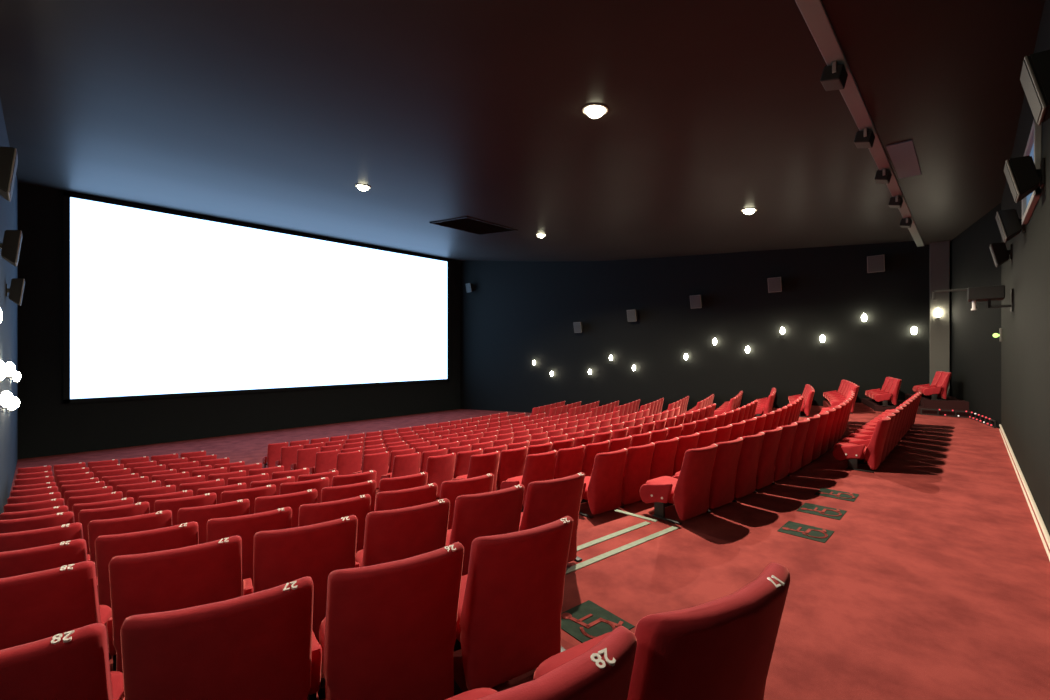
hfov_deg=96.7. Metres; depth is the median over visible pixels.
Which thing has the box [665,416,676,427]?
chair
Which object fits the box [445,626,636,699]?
chair
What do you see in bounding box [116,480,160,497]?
chair
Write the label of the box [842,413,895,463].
chair
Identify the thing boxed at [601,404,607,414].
chair
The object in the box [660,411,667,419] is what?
chair
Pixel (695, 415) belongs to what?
chair
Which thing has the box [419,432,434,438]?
chair
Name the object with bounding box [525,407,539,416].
chair
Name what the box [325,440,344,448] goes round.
chair
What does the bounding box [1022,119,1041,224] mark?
port
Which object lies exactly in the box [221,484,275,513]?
chair
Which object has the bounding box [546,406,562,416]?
chair
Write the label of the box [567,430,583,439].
chair
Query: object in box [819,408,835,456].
chair
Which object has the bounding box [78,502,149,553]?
chair
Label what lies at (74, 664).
chair
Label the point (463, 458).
chair
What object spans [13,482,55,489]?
chair
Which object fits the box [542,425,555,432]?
chair
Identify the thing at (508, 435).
chair
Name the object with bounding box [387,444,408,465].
chair
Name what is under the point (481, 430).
chair
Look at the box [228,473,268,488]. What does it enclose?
chair
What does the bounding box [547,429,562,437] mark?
chair
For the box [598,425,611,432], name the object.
chair
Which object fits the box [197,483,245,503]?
chair
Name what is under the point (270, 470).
chair
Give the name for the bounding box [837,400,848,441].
chair
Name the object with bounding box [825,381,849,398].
chair
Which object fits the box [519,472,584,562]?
chair
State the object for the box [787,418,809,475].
chair
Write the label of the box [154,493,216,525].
chair
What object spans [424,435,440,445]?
chair
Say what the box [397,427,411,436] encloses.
chair
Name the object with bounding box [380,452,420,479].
chair
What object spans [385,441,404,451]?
chair
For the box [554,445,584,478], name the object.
chair
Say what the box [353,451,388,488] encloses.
chair
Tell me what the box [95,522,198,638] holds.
chair
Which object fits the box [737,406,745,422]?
chair
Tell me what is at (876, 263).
wall speaker
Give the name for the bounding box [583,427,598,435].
chair
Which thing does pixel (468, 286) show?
grille
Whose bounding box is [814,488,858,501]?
wheelchair mark
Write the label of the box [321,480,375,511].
chair
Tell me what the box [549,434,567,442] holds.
chair
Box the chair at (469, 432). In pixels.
[458,431,472,436]
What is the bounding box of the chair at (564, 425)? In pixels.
[555,422,567,429]
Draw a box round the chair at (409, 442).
[406,438,423,446]
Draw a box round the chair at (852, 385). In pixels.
[830,384,855,401]
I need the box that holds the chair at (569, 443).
[552,438,574,451]
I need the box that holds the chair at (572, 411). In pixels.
[567,407,575,416]
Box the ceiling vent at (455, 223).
[430,216,517,234]
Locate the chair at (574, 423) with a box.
[567,420,577,427]
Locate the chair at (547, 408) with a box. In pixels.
[544,404,550,415]
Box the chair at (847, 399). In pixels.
[842,398,851,435]
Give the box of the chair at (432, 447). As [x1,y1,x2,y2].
[415,444,437,465]
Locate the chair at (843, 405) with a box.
[832,403,845,446]
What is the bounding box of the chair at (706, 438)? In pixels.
[696,428,716,448]
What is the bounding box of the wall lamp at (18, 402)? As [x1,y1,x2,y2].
[14,397,19,408]
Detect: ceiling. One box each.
[0,0,913,260]
[821,0,1044,244]
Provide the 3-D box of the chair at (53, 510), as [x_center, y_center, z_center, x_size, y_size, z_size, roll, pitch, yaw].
[-5.746,2.192,5.531,0.605,0.795,0.699,0,0,-30]
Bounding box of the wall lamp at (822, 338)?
[820,335,824,342]
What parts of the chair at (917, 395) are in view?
backrest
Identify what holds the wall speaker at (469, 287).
attached to the wall at (516, 314)
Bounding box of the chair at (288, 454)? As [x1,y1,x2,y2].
[275,445,302,470]
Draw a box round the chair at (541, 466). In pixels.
[500,450,556,511]
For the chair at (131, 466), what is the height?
0.795 m
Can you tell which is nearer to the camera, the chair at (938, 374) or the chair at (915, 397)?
the chair at (915, 397)
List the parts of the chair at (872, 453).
armrest, seat, backrest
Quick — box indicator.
[993,328,1001,341]
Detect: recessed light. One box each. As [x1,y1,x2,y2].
[355,184,370,190]
[536,233,545,237]
[582,104,607,117]
[741,208,756,213]
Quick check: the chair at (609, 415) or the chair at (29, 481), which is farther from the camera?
the chair at (609, 415)
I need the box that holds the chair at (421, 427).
[412,425,424,432]
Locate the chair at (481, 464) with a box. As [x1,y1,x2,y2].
[452,451,499,490]
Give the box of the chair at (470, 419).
[461,418,471,423]
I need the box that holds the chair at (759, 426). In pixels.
[753,414,765,434]
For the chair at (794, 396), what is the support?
on the floor
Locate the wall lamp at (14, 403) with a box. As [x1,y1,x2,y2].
[8,397,16,410]
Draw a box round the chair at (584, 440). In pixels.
[574,434,594,446]
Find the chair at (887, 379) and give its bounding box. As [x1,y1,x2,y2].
[865,377,892,401]
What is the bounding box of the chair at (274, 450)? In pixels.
[263,442,287,467]
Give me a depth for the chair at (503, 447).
8.74 m
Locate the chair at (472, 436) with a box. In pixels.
[467,432,482,439]
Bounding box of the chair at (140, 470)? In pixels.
[133,464,165,476]
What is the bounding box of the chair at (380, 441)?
[362,439,382,458]
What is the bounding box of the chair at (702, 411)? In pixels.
[698,407,705,419]
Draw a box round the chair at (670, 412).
[667,409,674,417]
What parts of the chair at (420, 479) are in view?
backrest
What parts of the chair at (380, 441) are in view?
backrest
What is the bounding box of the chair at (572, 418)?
[568,415,576,421]
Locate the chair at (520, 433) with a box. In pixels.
[513,430,528,437]
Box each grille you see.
[10,151,17,199]
[16,232,21,265]
[466,284,470,291]
[574,323,580,332]
[627,310,635,320]
[989,246,996,265]
[995,213,1004,241]
[1004,162,1017,201]
[1020,60,1041,123]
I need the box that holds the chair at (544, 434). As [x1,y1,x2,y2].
[531,431,547,439]
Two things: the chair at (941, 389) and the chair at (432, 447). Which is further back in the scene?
the chair at (941, 389)
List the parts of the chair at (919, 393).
backrest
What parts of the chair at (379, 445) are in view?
backrest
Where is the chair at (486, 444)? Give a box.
[471,441,492,450]
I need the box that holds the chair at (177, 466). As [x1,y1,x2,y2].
[168,461,198,472]
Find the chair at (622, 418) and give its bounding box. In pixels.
[619,414,628,422]
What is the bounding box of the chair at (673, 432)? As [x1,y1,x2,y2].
[666,424,682,439]
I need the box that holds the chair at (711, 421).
[705,415,716,430]
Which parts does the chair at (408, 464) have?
armrest, backrest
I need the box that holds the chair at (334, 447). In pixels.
[321,444,341,452]
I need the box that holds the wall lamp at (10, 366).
[5,362,14,377]
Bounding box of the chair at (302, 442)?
[290,439,308,448]
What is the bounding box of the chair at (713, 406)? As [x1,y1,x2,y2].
[709,403,715,416]
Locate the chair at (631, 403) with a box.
[628,402,633,413]
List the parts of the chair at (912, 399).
backrest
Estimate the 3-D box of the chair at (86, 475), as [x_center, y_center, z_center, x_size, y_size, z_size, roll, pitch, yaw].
[-9.381,2.902,9.779,0.605,0.795,0.699,0,0,-31]
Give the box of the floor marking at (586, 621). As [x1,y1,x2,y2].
[561,600,634,642]
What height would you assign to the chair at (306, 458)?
0.795 m
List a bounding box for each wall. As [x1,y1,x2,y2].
[0,99,17,513]
[18,183,459,458]
[460,241,929,412]
[950,203,1000,428]
[1001,0,1049,534]
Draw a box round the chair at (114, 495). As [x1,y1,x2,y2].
[68,491,122,511]
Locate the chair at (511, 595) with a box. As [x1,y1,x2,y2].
[454,516,572,695]
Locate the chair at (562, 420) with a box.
[558,417,567,423]
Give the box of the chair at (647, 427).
[641,421,654,433]
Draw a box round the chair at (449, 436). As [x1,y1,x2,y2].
[442,433,457,438]
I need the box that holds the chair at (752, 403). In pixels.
[747,402,754,419]
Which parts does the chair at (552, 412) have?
backrest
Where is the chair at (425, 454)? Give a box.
[419,448,446,472]
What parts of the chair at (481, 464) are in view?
backrest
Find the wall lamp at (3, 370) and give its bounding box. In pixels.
[0,360,6,381]
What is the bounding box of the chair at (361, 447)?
[341,446,362,463]
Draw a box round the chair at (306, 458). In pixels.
[291,447,319,469]
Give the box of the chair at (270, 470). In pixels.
[249,465,283,479]
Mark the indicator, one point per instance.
(995, 335)
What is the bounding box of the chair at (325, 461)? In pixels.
[309,450,338,473]
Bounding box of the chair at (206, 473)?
[192,467,226,480]
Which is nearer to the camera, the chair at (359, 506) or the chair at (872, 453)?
the chair at (359, 506)
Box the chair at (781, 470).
[771,422,797,483]
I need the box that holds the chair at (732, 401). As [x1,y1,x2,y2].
[714,397,735,415]
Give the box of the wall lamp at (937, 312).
[935,308,940,317]
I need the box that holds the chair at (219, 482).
[179,479,223,495]
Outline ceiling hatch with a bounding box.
[886,140,921,178]
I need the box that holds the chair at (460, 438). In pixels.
[449,435,466,444]
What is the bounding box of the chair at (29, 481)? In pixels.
[14,476,54,485]
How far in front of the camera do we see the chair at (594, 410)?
19.74 m
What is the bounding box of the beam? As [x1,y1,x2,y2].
[795,0,923,246]
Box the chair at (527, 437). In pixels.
[513,434,530,442]
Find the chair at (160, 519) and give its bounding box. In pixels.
[88,510,171,575]
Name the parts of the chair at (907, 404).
backrest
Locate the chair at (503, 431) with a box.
[498,428,512,434]
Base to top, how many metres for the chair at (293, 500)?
0.795 m
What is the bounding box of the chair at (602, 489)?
[579,448,626,518]
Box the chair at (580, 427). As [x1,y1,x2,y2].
[576,423,588,431]
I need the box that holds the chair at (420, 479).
[374,472,427,510]
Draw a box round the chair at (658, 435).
[649,428,667,443]
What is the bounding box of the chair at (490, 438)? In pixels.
[479,435,496,442]
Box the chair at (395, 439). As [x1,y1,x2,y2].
[383,436,400,445]
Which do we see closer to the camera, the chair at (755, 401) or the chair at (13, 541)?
the chair at (13, 541)
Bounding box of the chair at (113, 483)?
[108,476,148,491]
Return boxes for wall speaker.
[0,146,17,201]
[0,230,21,266]
[6,278,24,305]
[466,283,473,291]
[573,322,582,332]
[627,309,637,321]
[690,295,701,308]
[767,277,781,292]
[867,254,884,272]
[989,242,1011,266]
[995,209,1025,242]
[1004,155,1044,202]
[1020,50,1049,124]
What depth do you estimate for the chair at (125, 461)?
11.64 m
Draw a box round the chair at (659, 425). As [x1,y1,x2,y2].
[653,419,665,430]
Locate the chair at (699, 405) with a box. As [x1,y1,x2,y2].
[682,401,702,413]
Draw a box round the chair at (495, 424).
[488,421,499,427]
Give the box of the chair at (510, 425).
[500,424,511,429]
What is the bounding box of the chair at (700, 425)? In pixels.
[693,418,706,433]
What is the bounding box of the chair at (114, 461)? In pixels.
[88,459,117,471]
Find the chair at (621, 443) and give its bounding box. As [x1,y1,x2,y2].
[608,436,631,451]
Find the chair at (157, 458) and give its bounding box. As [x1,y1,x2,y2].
[151,453,177,464]
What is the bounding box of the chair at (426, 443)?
[409,441,429,452]
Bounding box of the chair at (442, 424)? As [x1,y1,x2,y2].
[438,421,449,426]
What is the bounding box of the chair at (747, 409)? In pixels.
[743,404,750,419]
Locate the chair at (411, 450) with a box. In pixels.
[388,448,414,472]
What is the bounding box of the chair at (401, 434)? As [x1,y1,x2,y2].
[399,431,413,440]
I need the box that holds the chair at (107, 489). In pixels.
[64,486,112,505]
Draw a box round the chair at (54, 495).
[7,492,60,503]
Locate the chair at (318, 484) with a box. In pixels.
[280,477,328,502]
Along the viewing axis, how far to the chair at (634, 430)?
9.90 m
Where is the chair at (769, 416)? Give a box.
[763,411,774,430]
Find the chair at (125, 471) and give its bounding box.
[96,468,130,480]
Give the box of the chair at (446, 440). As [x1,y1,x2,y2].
[430,438,448,446]
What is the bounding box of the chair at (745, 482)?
[732,432,764,501]
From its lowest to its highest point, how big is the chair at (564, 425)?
0.795 m
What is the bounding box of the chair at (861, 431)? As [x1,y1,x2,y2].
[854,407,903,450]
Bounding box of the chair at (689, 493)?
[640,444,717,524]
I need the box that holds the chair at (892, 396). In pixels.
[872,379,901,406]
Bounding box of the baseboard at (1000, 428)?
[1000,428,1049,551]
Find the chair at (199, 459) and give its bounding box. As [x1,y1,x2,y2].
[190,454,216,466]
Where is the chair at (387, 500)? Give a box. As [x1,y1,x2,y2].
[375,483,437,510]
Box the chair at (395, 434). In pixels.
[382,433,398,442]
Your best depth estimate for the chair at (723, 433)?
7.49 m
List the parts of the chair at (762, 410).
armrest, backrest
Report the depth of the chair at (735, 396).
16.36 m
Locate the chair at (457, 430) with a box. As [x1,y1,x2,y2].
[449,427,463,436]
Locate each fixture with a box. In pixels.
[820,61,847,90]
[854,128,874,147]
[874,168,891,183]
[888,195,902,207]
[900,217,911,227]
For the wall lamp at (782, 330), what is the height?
0.286 m
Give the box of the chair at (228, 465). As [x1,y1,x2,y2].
[214,461,244,472]
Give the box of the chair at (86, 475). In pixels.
[56,472,93,491]
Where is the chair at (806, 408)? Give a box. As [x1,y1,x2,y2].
[799,390,814,416]
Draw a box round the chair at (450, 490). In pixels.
[439,473,493,529]
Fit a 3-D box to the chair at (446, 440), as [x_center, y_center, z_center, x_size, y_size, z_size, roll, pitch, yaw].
[-2.370,2.652,12.164,0.579,0.795,0.699,0,0,-43]
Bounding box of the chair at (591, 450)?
[582,440,609,475]
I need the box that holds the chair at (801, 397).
[797,396,803,420]
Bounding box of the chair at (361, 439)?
[345,437,363,443]
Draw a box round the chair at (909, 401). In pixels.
[870,400,912,437]
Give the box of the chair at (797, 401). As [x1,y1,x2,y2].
[792,400,798,422]
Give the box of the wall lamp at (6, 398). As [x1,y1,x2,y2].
[0,391,12,408]
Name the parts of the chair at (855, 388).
armrest, backrest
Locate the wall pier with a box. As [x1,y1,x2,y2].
[930,240,949,395]
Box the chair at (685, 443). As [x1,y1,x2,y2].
[673,432,698,475]
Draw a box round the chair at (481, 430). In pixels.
[473,428,486,433]
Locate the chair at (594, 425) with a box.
[588,421,600,429]
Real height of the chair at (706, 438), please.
0.795 m
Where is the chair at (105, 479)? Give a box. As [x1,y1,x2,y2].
[101,473,138,485]
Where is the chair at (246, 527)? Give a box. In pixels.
[207,507,291,595]
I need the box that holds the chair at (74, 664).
[0,623,123,699]
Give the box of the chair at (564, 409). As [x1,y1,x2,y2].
[561,405,567,413]
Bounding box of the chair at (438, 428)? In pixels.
[429,427,442,435]
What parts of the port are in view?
glass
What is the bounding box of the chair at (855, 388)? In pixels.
[830,385,858,413]
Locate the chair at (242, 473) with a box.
[208,470,245,485]
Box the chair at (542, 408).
[530,405,545,415]
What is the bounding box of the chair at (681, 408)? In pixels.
[679,398,684,414]
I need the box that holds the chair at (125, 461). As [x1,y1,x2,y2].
[120,456,148,467]
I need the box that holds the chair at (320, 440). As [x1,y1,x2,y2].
[310,437,328,445]
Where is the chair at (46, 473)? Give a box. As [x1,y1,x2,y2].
[16,471,52,478]
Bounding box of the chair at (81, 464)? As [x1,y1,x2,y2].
[53,462,85,480]
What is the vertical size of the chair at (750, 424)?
0.795 m
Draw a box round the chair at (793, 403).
[788,402,795,424]
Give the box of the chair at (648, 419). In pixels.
[644,415,653,423]
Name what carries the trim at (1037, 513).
attached to the wall at (1025, 344)
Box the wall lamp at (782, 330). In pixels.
[780,327,784,334]
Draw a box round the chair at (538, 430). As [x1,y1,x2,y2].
[528,427,542,434]
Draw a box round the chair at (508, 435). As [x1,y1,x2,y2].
[497,432,513,439]
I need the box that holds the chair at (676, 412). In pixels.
[673,407,679,416]
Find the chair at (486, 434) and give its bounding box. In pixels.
[483,430,498,436]
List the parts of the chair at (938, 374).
armrest, backrest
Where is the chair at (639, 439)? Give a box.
[630,432,650,446]
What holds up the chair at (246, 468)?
on the floor
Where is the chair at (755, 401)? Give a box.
[751,400,757,418]
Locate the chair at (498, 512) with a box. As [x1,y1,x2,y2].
[446,484,523,575]
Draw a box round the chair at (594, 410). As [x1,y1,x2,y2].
[590,407,597,416]
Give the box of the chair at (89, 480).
[58,477,98,497]
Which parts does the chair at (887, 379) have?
backrest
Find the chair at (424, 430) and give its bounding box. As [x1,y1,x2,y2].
[414,429,428,438]
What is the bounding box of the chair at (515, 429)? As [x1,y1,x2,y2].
[512,425,525,431]
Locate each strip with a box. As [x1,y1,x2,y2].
[565,526,677,574]
[577,521,650,550]
[614,509,657,521]
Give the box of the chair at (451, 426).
[443,425,455,432]
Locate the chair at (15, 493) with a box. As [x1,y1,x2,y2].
[10,486,57,496]
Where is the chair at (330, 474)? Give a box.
[298,470,338,486]
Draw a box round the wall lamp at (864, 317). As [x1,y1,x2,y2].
[861,314,866,321]
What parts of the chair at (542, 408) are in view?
backrest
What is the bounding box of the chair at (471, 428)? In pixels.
[463,425,476,431]
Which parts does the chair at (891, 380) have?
backrest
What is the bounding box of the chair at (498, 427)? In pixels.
[487,426,499,431]
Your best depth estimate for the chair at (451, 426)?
16.30 m
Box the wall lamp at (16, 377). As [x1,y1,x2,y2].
[11,371,20,382]
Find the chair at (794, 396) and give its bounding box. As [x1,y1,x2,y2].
[788,384,808,399]
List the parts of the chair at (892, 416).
seat, armrest, backrest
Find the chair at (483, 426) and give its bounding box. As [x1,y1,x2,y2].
[476,423,488,429]
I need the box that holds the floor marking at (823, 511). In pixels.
[796,503,846,519]
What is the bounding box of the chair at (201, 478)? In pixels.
[164,475,204,491]
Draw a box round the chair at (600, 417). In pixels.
[596,414,604,421]
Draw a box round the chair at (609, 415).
[604,412,612,419]
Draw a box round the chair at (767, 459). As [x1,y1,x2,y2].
[754,427,782,492]
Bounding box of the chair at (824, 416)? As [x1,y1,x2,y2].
[810,411,828,462]
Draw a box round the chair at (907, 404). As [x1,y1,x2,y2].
[865,402,909,441]
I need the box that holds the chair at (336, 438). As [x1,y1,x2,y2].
[330,435,347,442]
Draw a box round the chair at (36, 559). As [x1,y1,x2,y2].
[0,539,97,582]
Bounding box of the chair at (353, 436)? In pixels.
[348,433,364,446]
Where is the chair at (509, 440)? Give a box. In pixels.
[493,438,512,446]
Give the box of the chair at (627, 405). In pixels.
[624,403,629,415]
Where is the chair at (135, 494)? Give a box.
[126,485,175,503]
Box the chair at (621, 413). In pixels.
[619,404,625,415]
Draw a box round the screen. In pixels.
[63,192,449,402]
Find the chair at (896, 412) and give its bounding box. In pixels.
[848,410,899,456]
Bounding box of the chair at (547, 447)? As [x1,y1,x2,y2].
[527,442,552,454]
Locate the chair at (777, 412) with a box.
[771,409,781,429]
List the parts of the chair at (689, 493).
armrest, seat, backrest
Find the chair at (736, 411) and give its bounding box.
[731,408,739,423]
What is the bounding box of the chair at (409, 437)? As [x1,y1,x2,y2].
[402,434,418,443]
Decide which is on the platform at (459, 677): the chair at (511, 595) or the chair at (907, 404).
the chair at (511, 595)
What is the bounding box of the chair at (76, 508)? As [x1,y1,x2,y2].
[72,497,133,522]
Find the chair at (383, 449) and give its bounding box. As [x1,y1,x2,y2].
[361,447,385,469]
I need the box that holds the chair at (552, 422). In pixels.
[548,419,558,425]
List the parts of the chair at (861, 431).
seat, armrest, backrest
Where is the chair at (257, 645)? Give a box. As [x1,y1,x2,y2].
[121,576,313,699]
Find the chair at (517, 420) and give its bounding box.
[510,418,519,423]
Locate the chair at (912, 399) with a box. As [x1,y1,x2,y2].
[874,398,914,434]
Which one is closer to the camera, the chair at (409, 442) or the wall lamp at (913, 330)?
the chair at (409, 442)
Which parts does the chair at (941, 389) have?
seat, armrest, backrest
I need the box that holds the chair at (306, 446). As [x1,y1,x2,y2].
[304,442,323,451]
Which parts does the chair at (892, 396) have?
armrest, backrest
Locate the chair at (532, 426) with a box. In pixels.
[525,423,537,429]
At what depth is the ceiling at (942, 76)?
5.97 m
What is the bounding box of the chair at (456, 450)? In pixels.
[448,444,470,468]
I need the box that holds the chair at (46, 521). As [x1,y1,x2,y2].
[0,511,74,533]
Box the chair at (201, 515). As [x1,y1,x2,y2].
[178,499,249,543]
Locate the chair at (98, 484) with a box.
[61,481,104,498]
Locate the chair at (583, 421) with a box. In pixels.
[577,418,587,425]
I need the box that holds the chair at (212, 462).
[201,457,229,468]
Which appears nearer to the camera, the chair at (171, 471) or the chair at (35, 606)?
the chair at (35, 606)
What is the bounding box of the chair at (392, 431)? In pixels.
[382,429,396,435]
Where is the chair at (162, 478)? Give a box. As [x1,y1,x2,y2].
[151,472,188,486]
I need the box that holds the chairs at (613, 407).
[471,385,854,427]
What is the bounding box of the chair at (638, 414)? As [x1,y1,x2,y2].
[635,410,642,418]
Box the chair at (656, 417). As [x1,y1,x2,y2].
[652,413,660,421]
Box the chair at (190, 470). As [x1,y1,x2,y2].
[179,465,211,476]
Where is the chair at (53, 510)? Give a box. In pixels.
[0,505,68,519]
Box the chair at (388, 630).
[308,542,463,699]
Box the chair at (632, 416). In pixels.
[628,412,635,420]
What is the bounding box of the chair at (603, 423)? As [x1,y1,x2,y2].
[600,419,610,426]
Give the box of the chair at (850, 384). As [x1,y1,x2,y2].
[828,383,854,401]
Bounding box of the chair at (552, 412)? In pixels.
[545,407,556,417]
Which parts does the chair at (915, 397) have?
backrest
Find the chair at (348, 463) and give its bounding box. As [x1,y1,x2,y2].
[328,450,361,474]
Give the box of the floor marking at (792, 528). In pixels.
[777,521,833,542]
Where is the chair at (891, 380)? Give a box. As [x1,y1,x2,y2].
[869,378,896,404]
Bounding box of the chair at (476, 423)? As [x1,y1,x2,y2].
[467,421,478,426]
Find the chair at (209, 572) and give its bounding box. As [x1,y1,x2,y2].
[107,535,241,672]
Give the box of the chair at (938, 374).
[913,371,942,398]
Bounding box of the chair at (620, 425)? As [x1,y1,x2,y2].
[611,422,623,430]
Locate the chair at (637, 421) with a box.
[634,417,644,425]
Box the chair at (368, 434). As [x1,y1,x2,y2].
[366,431,381,436]
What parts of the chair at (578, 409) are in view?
backrest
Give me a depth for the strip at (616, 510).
5.09 m
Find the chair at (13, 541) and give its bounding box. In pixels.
[0,523,89,559]
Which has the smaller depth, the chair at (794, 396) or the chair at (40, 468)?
the chair at (40, 468)
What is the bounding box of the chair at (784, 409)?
[778,406,786,426]
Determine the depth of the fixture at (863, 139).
7.13 m
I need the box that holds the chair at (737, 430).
[729,421,745,440]
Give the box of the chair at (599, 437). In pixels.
[593,431,611,442]
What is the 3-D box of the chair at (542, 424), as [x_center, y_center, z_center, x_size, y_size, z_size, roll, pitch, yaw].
[0.374,2.652,15.055,0.699,0.795,0.579,0,0,39]
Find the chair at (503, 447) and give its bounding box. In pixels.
[483,444,506,460]
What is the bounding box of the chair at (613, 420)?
[610,416,619,424]
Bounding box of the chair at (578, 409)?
[567,406,581,415]
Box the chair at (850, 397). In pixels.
[844,396,853,431]
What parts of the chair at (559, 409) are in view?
backrest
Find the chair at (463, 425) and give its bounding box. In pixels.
[455,423,467,428]
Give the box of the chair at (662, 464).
[649,437,678,479]
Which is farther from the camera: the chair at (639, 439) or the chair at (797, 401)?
the chair at (797, 401)
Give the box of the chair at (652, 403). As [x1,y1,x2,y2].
[649,402,654,415]
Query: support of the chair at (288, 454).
on the floor
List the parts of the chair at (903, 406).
seat, backrest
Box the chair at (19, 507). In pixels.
[4,498,64,512]
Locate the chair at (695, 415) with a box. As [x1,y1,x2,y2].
[691,409,699,421]
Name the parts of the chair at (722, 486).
backrest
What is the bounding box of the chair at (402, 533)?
[355,498,449,567]
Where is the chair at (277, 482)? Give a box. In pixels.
[250,476,294,494]
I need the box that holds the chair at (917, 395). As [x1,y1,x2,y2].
[881,394,919,427]
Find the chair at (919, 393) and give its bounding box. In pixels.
[885,392,921,424]
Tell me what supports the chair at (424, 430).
on the floor
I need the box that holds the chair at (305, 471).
[272,468,309,481]
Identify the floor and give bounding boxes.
[9,401,1049,699]
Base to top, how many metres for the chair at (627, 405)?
0.795 m
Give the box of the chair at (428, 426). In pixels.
[425,423,437,428]
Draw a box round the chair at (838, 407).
[826,405,841,451]
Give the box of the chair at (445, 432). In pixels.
[434,429,449,438]
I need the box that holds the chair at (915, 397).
[878,396,917,430]
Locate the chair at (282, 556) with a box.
[243,515,357,641]
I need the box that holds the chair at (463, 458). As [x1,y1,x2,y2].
[453,448,482,478]
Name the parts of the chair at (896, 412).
seat, armrest, backrest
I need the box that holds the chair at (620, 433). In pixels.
[611,427,627,438]
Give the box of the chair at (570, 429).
[562,426,576,434]
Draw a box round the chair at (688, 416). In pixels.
[683,411,692,423]
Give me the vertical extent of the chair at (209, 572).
0.795 m
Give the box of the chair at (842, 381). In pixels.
[823,380,846,397]
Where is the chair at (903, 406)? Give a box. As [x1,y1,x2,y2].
[860,404,906,446]
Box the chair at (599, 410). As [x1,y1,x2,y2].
[596,406,602,415]
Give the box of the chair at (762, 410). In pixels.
[755,394,773,416]
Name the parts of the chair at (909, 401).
backrest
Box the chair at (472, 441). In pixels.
[459,438,478,447]
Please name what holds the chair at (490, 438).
on the floor
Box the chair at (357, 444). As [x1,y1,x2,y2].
[343,441,362,448]
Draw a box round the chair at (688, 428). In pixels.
[681,421,695,435]
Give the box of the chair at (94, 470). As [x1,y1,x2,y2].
[91,464,123,477]
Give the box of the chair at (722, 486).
[673,437,742,512]
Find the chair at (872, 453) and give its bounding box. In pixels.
[833,416,890,472]
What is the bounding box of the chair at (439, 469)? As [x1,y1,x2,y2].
[426,453,455,497]
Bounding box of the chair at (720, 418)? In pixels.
[715,413,725,427]
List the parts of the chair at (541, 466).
armrest, seat, backrest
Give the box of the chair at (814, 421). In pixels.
[800,415,819,468]
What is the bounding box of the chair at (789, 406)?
[783,404,791,425]
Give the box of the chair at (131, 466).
[126,461,156,473]
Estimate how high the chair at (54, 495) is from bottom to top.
0.765 m
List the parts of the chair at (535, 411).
backrest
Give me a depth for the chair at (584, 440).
8.71 m
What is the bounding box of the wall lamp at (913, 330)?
[911,326,916,334]
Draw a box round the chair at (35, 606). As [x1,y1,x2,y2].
[0,561,111,660]
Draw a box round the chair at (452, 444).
[438,441,458,453]
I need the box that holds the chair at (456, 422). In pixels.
[450,420,460,424]
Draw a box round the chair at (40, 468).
[17,465,51,473]
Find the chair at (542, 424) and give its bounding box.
[537,421,548,427]
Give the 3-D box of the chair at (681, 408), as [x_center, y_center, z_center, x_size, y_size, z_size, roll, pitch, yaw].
[6.175,2.342,19.137,0.699,0.795,0.605,0,0,29]
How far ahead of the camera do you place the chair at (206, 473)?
8.88 m
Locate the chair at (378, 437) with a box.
[363,435,381,449]
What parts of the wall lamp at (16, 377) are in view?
globe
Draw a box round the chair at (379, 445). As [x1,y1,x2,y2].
[362,444,384,459]
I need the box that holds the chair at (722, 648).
[533,563,789,699]
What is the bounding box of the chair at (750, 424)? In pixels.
[742,417,756,436]
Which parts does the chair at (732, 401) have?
armrest, backrest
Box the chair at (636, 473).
[619,442,654,507]
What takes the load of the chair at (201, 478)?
on the floor
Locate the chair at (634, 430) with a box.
[627,424,641,436]
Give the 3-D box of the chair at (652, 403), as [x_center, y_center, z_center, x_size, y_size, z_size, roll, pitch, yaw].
[5.035,2.502,19.424,0.699,0.795,0.605,0,0,30]
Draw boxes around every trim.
[999,424,1049,548]
[999,429,1049,560]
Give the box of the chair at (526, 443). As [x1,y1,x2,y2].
[507,441,529,449]
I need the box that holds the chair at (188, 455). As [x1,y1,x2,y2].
[180,451,205,461]
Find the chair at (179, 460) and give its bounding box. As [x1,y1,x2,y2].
[159,458,187,469]
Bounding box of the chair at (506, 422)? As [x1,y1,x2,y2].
[499,419,509,425]
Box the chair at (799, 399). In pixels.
[795,398,801,421]
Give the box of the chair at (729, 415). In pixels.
[723,410,733,426]
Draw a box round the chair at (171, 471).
[142,469,176,481]
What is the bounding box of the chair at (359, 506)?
[298,494,370,552]
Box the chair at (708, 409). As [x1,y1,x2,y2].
[704,405,710,417]
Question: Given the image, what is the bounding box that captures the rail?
[920,408,995,427]
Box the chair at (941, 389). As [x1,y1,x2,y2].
[919,372,951,400]
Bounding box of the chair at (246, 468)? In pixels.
[230,463,261,475]
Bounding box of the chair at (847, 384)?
[827,382,852,399]
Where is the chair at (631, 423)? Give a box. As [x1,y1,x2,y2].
[623,420,634,428]
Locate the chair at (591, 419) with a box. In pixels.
[587,416,596,423]
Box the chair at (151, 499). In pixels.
[138,490,192,512]
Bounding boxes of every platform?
[317,638,573,699]
[861,398,926,413]
[905,394,968,409]
[924,407,972,417]
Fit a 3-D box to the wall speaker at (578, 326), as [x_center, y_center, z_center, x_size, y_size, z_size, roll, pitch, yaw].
[2.816,-1.222,24.301,0.473,0.553,0.406,0,0,44]
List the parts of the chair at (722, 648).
seat, backrest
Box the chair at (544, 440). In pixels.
[529,437,549,445]
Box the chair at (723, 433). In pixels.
[714,424,731,443]
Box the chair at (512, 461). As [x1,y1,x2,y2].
[496,446,527,489]
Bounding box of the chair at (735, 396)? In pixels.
[717,396,737,410]
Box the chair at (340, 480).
[332,470,376,486]
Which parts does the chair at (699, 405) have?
backrest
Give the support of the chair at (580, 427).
on the floor
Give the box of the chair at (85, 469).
[55,467,88,485]
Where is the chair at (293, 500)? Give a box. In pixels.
[255,489,316,527]
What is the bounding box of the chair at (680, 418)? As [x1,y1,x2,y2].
[674,414,684,426]

